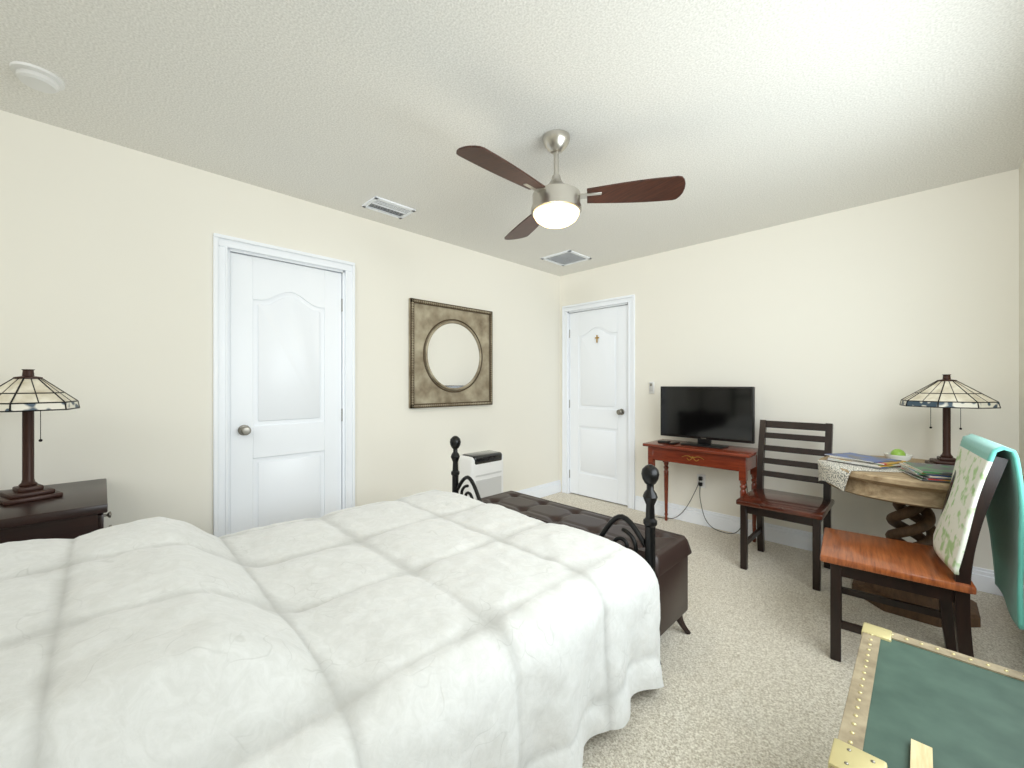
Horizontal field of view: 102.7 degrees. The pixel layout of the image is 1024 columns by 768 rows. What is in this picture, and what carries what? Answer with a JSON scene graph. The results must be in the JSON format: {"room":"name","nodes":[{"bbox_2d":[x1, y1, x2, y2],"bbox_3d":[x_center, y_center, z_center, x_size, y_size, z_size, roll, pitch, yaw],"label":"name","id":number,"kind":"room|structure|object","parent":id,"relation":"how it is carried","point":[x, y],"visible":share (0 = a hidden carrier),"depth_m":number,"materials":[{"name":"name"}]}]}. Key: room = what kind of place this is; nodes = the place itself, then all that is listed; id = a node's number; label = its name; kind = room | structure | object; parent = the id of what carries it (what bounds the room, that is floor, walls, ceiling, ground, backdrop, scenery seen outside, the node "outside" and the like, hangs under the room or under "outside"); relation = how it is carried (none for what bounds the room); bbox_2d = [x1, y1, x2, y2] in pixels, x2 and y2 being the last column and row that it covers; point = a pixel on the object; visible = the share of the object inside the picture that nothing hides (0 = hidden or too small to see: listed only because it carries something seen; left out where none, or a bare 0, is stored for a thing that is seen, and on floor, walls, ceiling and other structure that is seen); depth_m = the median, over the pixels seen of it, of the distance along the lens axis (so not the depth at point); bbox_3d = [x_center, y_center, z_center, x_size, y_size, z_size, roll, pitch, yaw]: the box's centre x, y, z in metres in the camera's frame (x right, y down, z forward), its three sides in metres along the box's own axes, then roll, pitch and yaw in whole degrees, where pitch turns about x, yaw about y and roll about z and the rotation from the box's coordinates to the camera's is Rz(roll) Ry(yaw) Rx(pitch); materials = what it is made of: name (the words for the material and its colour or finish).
{"room":"bedroom","nodes":[
{"label":"bedroom","id":0,"kind":"room"},
{"bbox_2d":[0,110,559,534],"bbox_3d":[-0.955,0.000,3.232,0.120,2.440,4.360,0,0,45],"label":"wall","id":1,"kind":"structure","parent":0,"point":[106,285],"depth_m":2.25,"materials":[{"name":"white paint"}]},
{"bbox_2d":[213,233,354,536],"bbox_3d":[-1.460,0.174,2.690,0.834,2.092,0.172,0,0,-45],"label":"door","id":2,"kind":"structure","parent":1,"relation":"attached to","point":[283,384],"depth_m":2.63,"materials":[{"name":"white wood"}]},
{"bbox_2d":[409,298,492,408],"bbox_3d":[-0.502,-0.245,3.571,0.040,0.880,0.880,0,0,45],"label":"mirror","id":3,"kind":"object","parent":1,"relation":"attached to","point":[450,355],"visible":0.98,"depth_m":3.52,"materials":[{"name":"brown mirror"}]},
{"bbox_2d":[516,480,560,497],"bbox_3d":[-0.290,1.153,3.800,0.016,0.135,2.377,0,0,45],"label":"baseboard","id":4,"kind":"structure","parent":1,"relation":"attached to","point":[546,489],"depth_m":4.43,"materials":[{"name":"white wood"}]},
{"bbox_2d":[0,0,1023,275],"bbox_3d":[0.251,-1.270,2.026,3.530,0.100,4.360,0,0,45],"label":"ceiling","id":5,"kind":"structure","parent":0,"point":[742,116],"depth_m":1.76,"materials":[{"name":"white paint"}]},
{"bbox_2d":[9,61,64,93],"bbox_3d":[-1.874,-1.200,1.619,0.144,0.040,0.144,0,0,45],"label":"smoke detector","id":6,"kind":"object","parent":5,"relation":"attached to","point":[38,78],"visible":1,"depth_m":1.59,"materials":[{"name":"white plastic"}]},
{"bbox_2d":[362,196,415,218],"bbox_3d":[-0.849,-1.214,2.828,0.200,0.012,0.300,0,0,45],"label":"ceiling vent","id":7,"kind":"object","parent":5,"relation":"in","point":[386,207],"visible":1,"depth_m":2.82,"materials":[{"name":"white metal"}]},
{"bbox_2d":[541,250,590,265],"bbox_3d":[0.523,-1.215,3.967,0.350,0.010,0.350,0,0,45],"label":"ceiling vent","id":8,"kind":"object","parent":5,"relation":"in","point":[567,257],"visible":0.94,"depth_m":3.95,"materials":[{"name":"white metal"}]},
{"bbox_2d":[456,129,685,239],"bbox_3d":[0.129,-1.002,1.966,1.076,0.435,0.982,0,0,45],"label":"ceiling fan","id":9,"kind":"object","parent":5,"relation":"hanging from","point":[556,203],"visible":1,"depth_m":1.94,"materials":[{"name":"brown wood"}]},
{"bbox_2d":[560,275,566,491],"bbox_3d":[0.624,0.000,4.651,0.105,2.440,0.120,0,0,45],"label":"wall","id":10,"kind":"structure","parent":0,"point":[563,290],"depth_m":4.63,"materials":[{"name":"white paint"}]},
{"bbox_2d":[542,492,1023,767],"bbox_3d":[0.251,1.270,2.026,3.530,0.100,4.360,0,0,45],"label":"floor","id":11,"kind":"structure","parent":0,"point":[754,675],"depth_m":1.81,"materials":[{"name":"beige carpet"}]},
{"bbox_2d":[0,478,111,543],"bbox_3d":[-1.957,0.845,1.676,0.622,0.750,0.462,0,0,45],"label":"nightstand","id":12,"kind":"object","parent":11,"relation":"on","point":[77,509],"visible":0.19,"depth_m":1.56,"materials":[{"name":"brown wood"}]},
{"bbox_2d":[0,369,79,505],"bbox_3d":[-1.983,0.205,1.679,0.264,0.530,0.304,0,0,28],"label":"light","id":13,"kind":"object","parent":12,"relation":"on","point":[27,393],"visible":1,"depth_m":1.66,"materials":[{"name":"beige glass"}]},
{"bbox_2d":[0,436,663,767],"bbox_3d":[-0.619,0.595,1.485,1.580,1.250,2.113,0,0,45],"label":"bed","id":14,"kind":"object","parent":11,"relation":"on","point":[454,628],"visible":1,"depth_m":1.04,"materials":[{"name":"beige fabric"}]},
{"bbox_2d":[459,450,502,499],"bbox_3d":[-0.270,0.915,3.636,0.206,0.610,0.380,0,0,45],"label":"air purifier","id":15,"kind":"object","parent":11,"relation":"on","point":[483,470],"visible":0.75,"depth_m":3.54,"materials":[{"name":"white plastic"}]},
{"bbox_2d":[481,491,691,664],"bbox_3d":[0.309,0.986,2.332,1.273,0.483,0.365,0,0,45],"label":"bench","id":16,"kind":"object","parent":11,"relation":"on","point":[673,551],"visible":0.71,"depth_m":2.00,"materials":[{"name":"black leather"}]},
{"bbox_2d":[643,439,757,541],"bbox_3d":[1.524,0.860,3.313,0.810,0.720,0.380,0,0,45],"label":"console table","id":17,"kind":"object","parent":11,"relation":"on","point":[742,461],"visible":0.65,"depth_m":3.16,"materials":[{"name":"brown wood"}]},
{"bbox_2d":[658,440,679,444],"bbox_3d":[1.319,0.491,3.461,0.150,0.018,0.140,0,0,45],"label":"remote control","id":18,"kind":"object","parent":17,"relation":"on","point":[667,442],"visible":0.98,"depth_m":3.43,"materials":[{"name":"black plastic"}]},
{"bbox_2d":[661,386,754,448],"bbox_3d":[1.549,0.260,3.302,0.720,0.480,0.160,0,0,45],"label":"tv","id":19,"kind":"object","parent":17,"relation":"on","point":[705,416],"visible":1,"depth_m":3.26,"materials":[{"name":"black plastic"}]},
{"bbox_2d":[736,420,834,590],"bbox_3d":[1.828,0.744,2.726,0.460,0.958,0.549,0,0,45],"label":"ladder-back chair","id":20,"kind":"object","parent":11,"relation":"on","point":[760,501],"visible":0.88,"depth_m":2.72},
{"bbox_2d":[818,455,1023,627],"bbox_3d":[2.245,0.844,2.302,0.840,0.752,0.840,0,0,45],"label":"round table","id":21,"kind":"object","parent":11,"relation":"on","point":[898,489],"visible":0.56,"depth_m":2.19,"materials":[{"name":"brown wood"}]},
{"bbox_2d":[824,453,905,468],"bbox_3d":[2.070,0.448,2.409,0.242,0.035,0.308,0,0,-19],"label":"magazines","id":22,"kind":"object","parent":21,"relation":"on","point":[866,460],"visible":0.92,"depth_m":2.35,"materials":[{"name":"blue paper"}]},
{"bbox_2d":[884,449,912,461],"bbox_3d":[2.316,0.427,2.457,0.130,0.077,0.130,0,0,45],"label":"bowl","id":23,"kind":"object","parent":21,"relation":"on","point":[898,454],"visible":0.81,"depth_m":2.43,"materials":[{"name":"white ceramic"}]},
{"bbox_2d":[898,462,954,482],"bbox_3d":[2.151,0.444,2.058,0.254,0.045,0.305,0,0,28],"label":"magazines","id":24,"kind":"object","parent":21,"relation":"on","point":[932,472],"visible":0.58,"depth_m":2.02,"materials":[{"name":"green paper"}]},
{"bbox_2d":[900,374,1000,464],"bbox_3d":[2.454,0.206,2.312,0.367,0.520,0.367,0,0,34],"label":"table lamp","id":25,"kind":"object","parent":21,"relation":"on","point":[946,393],"visible":0.92,"depth_m":2.26,"materials":[{"name":"beige glass"}]},
{"bbox_2d":[820,434,1023,661],"bbox_3d":[1.754,0.724,1.811,0.609,0.997,0.508,0,0,39],"label":"chair","id":26,"kind":"object","parent":11,"relation":"on","point":[987,479],"visible":1,"depth_m":1.67,"materials":[{"name":"brown wood"}]},
{"bbox_2d":[828,622,1023,767],"bbox_3d":[0.911,0.966,0.743,0.490,0.508,0.908,0,0,45],"label":"trunk","id":27,"kind":"object","parent":11,"relation":"on","point":[912,703],"visible":1,"depth_m":0.91,"materials":[{"name":"green metal"}]},
{"bbox_2d":[567,169,1018,569],"bbox_3d":[1.830,0.000,3.445,3.305,2.440,0.120,0,0,45],"label":"wall","id":28,"kind":"structure","parent":0,"point":[854,326],"depth_m":2.87,"materials":[{"name":"white paint"}]},
{"bbox_2d":[562,294,634,508],"bbox_3d":[0.911,0.174,4.327,0.884,2.092,0.172,0,0,45],"label":"door frame","id":29,"kind":"structure","parent":28,"relation":"attached to","point":[598,420],"depth_m":4.29,"materials":[{"name":"white wood"}]},
{"bbox_2d":[649,382,653,393],"bbox_3d":[1.314,0.035,3.859,0.050,0.110,0.024,0,0,45],"label":"remote","id":30,"kind":"object","parent":28,"relation":"attached to","point":[651,387],"visible":1,"depth_m":3.85,"materials":[{"name":"white plastic"}]},
{"bbox_2d":[668,474,704,518],"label":"outlet","id":31,"kind":"object","parent":28,"relation":"attached to","point":[701,480],"depth_m":3.54,"materials":[{"name":"white plastic"}]},
{"bbox_2d":[700,499,739,533],"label":"power cord","id":32,"kind":"object","parent":28,"relation":"attached to","point":[700,499],"depth_m":3.43,"materials":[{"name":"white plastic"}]},
{"bbox_2d":[635,496,1003,596],"bbox_3d":[2.032,1.153,3.147,2.357,0.135,0.016,0,0,45],"label":"baseboard","id":33,"kind":"structure","parent":28,"relation":"attached to","point":[983,579],"depth_m":3.26,"materials":[{"name":"white wood"}]},
{"bbox_2d":[1019,159,1023,584],"bbox_3d":[1.414,0.000,0.778,0.120,2.440,4.240,0,0,45],"label":"wall","id":34,"kind":"structure","parent":0,"point":[1021,312],"depth_m":2.26,"materials":[{"name":"white paint"}]}
]}

